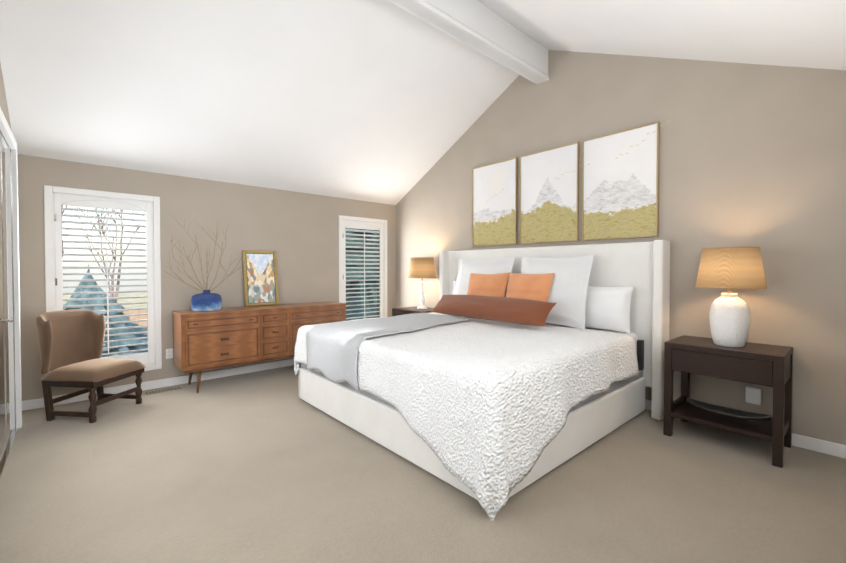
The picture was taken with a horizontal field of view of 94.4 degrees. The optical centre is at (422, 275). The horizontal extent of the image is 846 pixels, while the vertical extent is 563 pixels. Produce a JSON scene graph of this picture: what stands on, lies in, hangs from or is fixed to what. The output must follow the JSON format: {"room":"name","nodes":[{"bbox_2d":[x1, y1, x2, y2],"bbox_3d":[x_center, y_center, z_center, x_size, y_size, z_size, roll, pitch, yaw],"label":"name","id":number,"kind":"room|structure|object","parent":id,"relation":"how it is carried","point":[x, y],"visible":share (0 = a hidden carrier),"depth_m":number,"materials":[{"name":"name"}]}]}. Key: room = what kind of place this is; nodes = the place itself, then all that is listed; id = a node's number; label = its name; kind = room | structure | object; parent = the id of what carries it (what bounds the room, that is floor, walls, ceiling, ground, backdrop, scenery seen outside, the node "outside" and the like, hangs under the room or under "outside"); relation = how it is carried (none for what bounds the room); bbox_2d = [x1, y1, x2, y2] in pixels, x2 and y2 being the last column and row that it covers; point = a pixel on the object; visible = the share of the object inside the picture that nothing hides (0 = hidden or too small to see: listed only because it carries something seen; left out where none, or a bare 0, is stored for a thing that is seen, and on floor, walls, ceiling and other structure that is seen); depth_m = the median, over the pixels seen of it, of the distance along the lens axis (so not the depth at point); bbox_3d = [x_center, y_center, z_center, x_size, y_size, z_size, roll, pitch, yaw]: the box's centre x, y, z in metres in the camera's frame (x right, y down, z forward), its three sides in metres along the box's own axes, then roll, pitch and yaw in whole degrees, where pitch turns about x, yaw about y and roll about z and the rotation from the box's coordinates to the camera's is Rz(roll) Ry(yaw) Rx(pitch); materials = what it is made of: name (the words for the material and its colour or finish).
{"room":"bedroom","nodes":[
{"label":"bedroom","id":0,"kind":"room"},
{"bbox_2d":[0,63,11,130],"bbox_3d":[-1.979,-0.736,1.473,0.160,4.185,6.326,-1,1,-42],"label":"wall","id":1,"kind":"structure","parent":0,"point":[3,104],"depth_m":3.15,"materials":[{"name":"beige paint"}]},
{"bbox_2d":[0,107,21,477],"bbox_3d":[-1.923,0.117,1.593,0.062,2.475,4.900,-1,1,-42],"label":"mirrored closet doors","id":2,"kind":"structure","parent":1,"relation":"in","point":[10,385],"depth_m":3.13,"materials":[{"name":"white"}]},
{"bbox_2d":[17,154,395,400],"bbox_3d":[-2.247,-0.785,5.359,4.924,4.150,0.160,-1,1,-42],"label":"wall","id":3,"kind":"structure","parent":0,"point":[298,232],"depth_m":4.84,"materials":[{"name":"beige paint"}]},
{"bbox_2d":[44,185,161,371],"bbox_3d":[-3.457,0.093,4.286,0.964,1.994,0.180,-1,1,-42],"label":"window","id":4,"kind":"structure","parent":3,"relation":"in","point":[49,229],"depth_m":4.24,"materials":[{"name":"white wood"}]},
{"bbox_2d":[54,194,153,363],"bbox_3d":[-3.444,0.094,4.269,0.820,1.846,0.151,-1,1,-42],"label":"window shutter","id":5,"kind":"object","parent":4,"relation":"attached to","point":[101,203],"visible":0.88,"depth_m":4.25,"materials":[{"name":"white painted wood"}]},
{"bbox_2d":[22,358,300,410],"bbox_3d":[-2.198,1.243,5.307,4.560,0.095,0.036,-1,1,-42],"label":"baseboard","id":6,"kind":"structure","parent":3,"relation":"attached to","point":[34,403],"depth_m":4.62,"materials":[{"name":"white wood"}]},
{"bbox_2d":[166,348,172,358],"bbox_3d":[-2.989,0.920,4.618,0.070,0.115,0.009,-1,1,-42],"label":"electrical outlet plate","id":7,"kind":"object","parent":3,"relation":"attached to","point":[169,353],"visible":1,"depth_m":4.62,"materials":[{"name":"white plastic"}]},
{"bbox_2d":[339,215,386,316],"bbox_3d":[-1.012,0.056,6.458,0.924,1.994,0.180,-1,1,-42],"label":"window","id":8,"kind":"structure","parent":3,"relation":"in","point":[359,219],"depth_m":6.40,"materials":[{"name":"white wood"}]},
{"bbox_2d":[343,221,382,318],"bbox_3d":[-1.000,0.056,6.442,0.780,1.846,0.151,-1,1,-42],"label":"window shutter","id":9,"kind":"object","parent":8,"relation":"attached to","point":[379,248],"visible":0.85,"depth_m":6.43,"materials":[{"name":"white painted wood"}]},
{"bbox_2d":[0,0,845,204],"bbox_3d":[-0.199,-1.961,3.035,4.924,1.628,6.046,-1,1,-42],"label":"ceiling","id":10,"kind":"structure","parent":0,"point":[383,101],"depth_m":3.73,"materials":[{"name":"white paint"}]},
{"bbox_2d":[388,0,548,83],"bbox_3d":[-0.291,-2.475,3.129,4.604,0.405,0.161,-1,1,-42],"label":"ceiling beam","id":11,"kind":"structure","parent":10,"relation":"attached to","point":[480,27],"depth_m":3.88,"materials":[{"name":"white paint"}]},
{"bbox_2d":[0,364,845,562],"bbox_3d":[-0.199,1.369,3.092,4.924,0.080,6.326,-1,1,-42],"label":"floor","id":12,"kind":"structure","parent":0,"point":[267,466],"depth_m":2.38,"materials":[{"name":"beige carpet"}]},
{"bbox_2d":[36,309,145,422],"bbox_3d":[-3.212,0.832,3.802,0.670,0.985,0.584,0,1,6],"label":"chair","id":13,"kind":"object","parent":12,"relation":"on","point":[71,342],"visible":1,"depth_m":3.73,"materials":[{"name":"brown fabric"}]},
{"bbox_2d":[143,387,181,394],"bbox_3d":[-2.938,1.302,4.432,0.360,0.008,0.090,-1,1,-42],"label":"floor vent","id":14,"kind":"object","parent":12,"relation":"in","point":[159,391],"visible":1,"depth_m":4.42,"materials":[{"name":"beige metal"}]},
{"bbox_2d":[172,301,346,392],"bbox_3d":[-2.008,0.851,5.085,2.046,0.892,0.508,-1,1,-42],"label":"dresser","id":15,"kind":"object","parent":12,"relation":"on","point":[220,338],"visible":0.9,"depth_m":4.64,"materials":[{"name":"brown wood"}]},
{"bbox_2d":[164,217,246,310],"bbox_3d":[-2.459,-0.136,4.571,0.941,1.095,0.379,-1,1,-42],"label":"vase","id":16,"kind":"object","parent":15,"relation":"on","point":[206,300],"visible":1,"depth_m":4.55,"materials":[{"name":"blue ceramic"}]},
{"bbox_2d":[242,250,278,306],"bbox_3d":[-2.168,0.035,5.244,0.440,0.736,0.124,-1,1,-42],"label":"painting","id":17,"kind":"object","parent":15,"relation":"on","point":[260,278],"visible":0.98,"depth_m":5.23,"materials":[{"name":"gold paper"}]},
{"bbox_2d":[392,306,433,315],"bbox_3d":[-0.061,0.891,5.959,0.517,0.776,0.680,-1,1,-42],"label":"nightstand","id":18,"kind":"object","parent":12,"relation":"on","point":[403,311],"visible":0.17,"depth_m":5.84,"materials":[{"name":"brown wood"}]},
{"bbox_2d":[408,257,436,308],"bbox_3d":[-0.012,0.116,5.936,0.438,0.774,0.438,-1,1,-42],"label":"lamp","id":19,"kind":"object","parent":18,"relation":"on","point":[422,267],"visible":1,"depth_m":5.78,"materials":[{"name":"white"}]},
{"bbox_2d":[294,240,669,519],"bbox_3d":[0.407,0.508,3.920,2.534,1.676,2.900,-1,1,-42],"label":"bed","id":20,"kind":"object","parent":12,"relation":"on","point":[493,381],"visible":1,"depth_m":3.22,"materials":[{"name":"beige fabric"}]},
{"bbox_2d":[306,313,468,389],"bbox_3d":[-0.269,0.704,4.058,1.674,0.436,1.109,-1,1,-42],"label":"throw","id":21,"kind":"object","parent":20,"relation":"on","point":[335,351],"depth_m":3.60,"materials":[{"name":"grey fabric"}]},
{"bbox_2d":[294,312,638,519],"bbox_3d":[0.259,0.931,3.776,2.111,0.835,2.736,-1,1,-42],"label":"duvet","id":22,"kind":"object","parent":20,"relation":"on","point":[488,408],"depth_m":2.81,"materials":[{"name":"white fabric"}]},
{"bbox_2d":[663,335,792,467],"bbox_3d":[2.435,0.940,3.151,0.517,0.776,0.735,-1,1,-42],"label":"nightstand","id":23,"kind":"object","parent":12,"relation":"on","point":[753,363],"visible":0.98,"depth_m":3.00,"materials":[{"name":"brown wood"}]},
{"bbox_2d":[686,398,770,419],"bbox_3d":[2.430,1.083,3.145,0.178,0.066,0.540,-1,1,-42],"label":"tray","id":24,"kind":"object","parent":23,"relation":"in","point":[731,412],"visible":1,"depth_m":3.15,"materials":[{"name":"black wood"}]},
{"bbox_2d":[695,247,766,346],"bbox_3d":[2.420,0.167,3.094,0.452,0.768,0.452,-1,1,-42],"label":"lamp","id":25,"kind":"object","parent":23,"relation":"on","point":[729,268],"visible":1,"depth_m":2.98,"materials":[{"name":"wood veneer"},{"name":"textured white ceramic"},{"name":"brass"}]},
{"bbox_2d":[396,50,845,444],"bbox_3d":[1.581,-0.790,4.637,0.160,4.185,6.326,-1,1,-42],"label":"wall","id":26,"kind":"structure","parent":0,"point":[752,155],"depth_m":3.41,"materials":[{"name":"beige paint"}]},
{"bbox_2d":[472,158,515,246],"bbox_3d":[0.941,-0.943,5.206,0.035,1.090,0.730,-1,1,-42],"label":"picture","id":27,"kind":"object","parent":26,"relation":"attached to","point":[494,184],"depth_m":5.18,"materials":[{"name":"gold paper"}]},
{"bbox_2d":[645,399,845,458],"bbox_3d":[1.514,1.255,4.613,0.020,0.095,6.006,-1,1,-42],"label":"baseboard","id":28,"kind":"structure","parent":26,"relation":"attached to","point":[821,446],"depth_m":2.96,"materials":[{"name":"white wood"}]},
{"bbox_2d":[745,386,761,404],"bbox_3d":[2.726,0.992,3.233,0.034,0.130,0.100,-1,1,-42],"label":"electrical outlet","id":29,"kind":"object","parent":26,"relation":"attached to","point":[753,395],"visible":0.98,"depth_m":3.22,"materials":[{"name":"white plastic"}]},
{"label":"outside","id":30,"kind":"structure","parent":0,"visible":0},
{"bbox_2d":[63,292,147,344],"bbox_3d":[-28.291,3.805,39.327,130.000,0.200,83.414,-1,1,-42],"label":"ground","id":31,"kind":"structure","parent":30,"point":[130,306],"depth_m":55.89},
{"bbox_2d":[61,205,145,301],"bbox_3d":[-10.972,-1.464,15.396,10.522,11.193,16.752,-1,1,-42],"label":"tree","id":32,"kind":"object","parent":31,"relation":"on","point":[112,252],"visible":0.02,"depth_m":18.36,"materials":[{"name":"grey plant"}]},
{"bbox_2d":[63,263,147,356],"bbox_3d":[-7.035,2.102,8.868,5.748,4.766,5.802,-1,1,-42],"label":"tree","id":33,"kind":"object","parent":31,"relation":"on","point":[114,325],"visible":0.19,"depth_m":8.57,"materials":[{"name":"grey plant"}]},
{"bbox_2d":[122,310,147,334],"bbox_3d":[-16.180,2.991,25.654,59.960,1.900,0.080,-1,1,-42],"label":"fence","id":34,"kind":"object","parent":31,"relation":"on","point":[130,312],"depth_m":24.33,"materials":[{"name":"brown wood"}]},
{"bbox_2d":[345,228,376,320],"bbox_3d":[-2.011,-1.204,11.864,6.793,12.052,7.162,-1,1,-42],"label":"tree","id":35,"kind":"object","parent":31,"relation":"on","point":[357,286],"visible":0.08,"depth_m":10.66,"materials":[{"name":"grey plant"}]}
]}

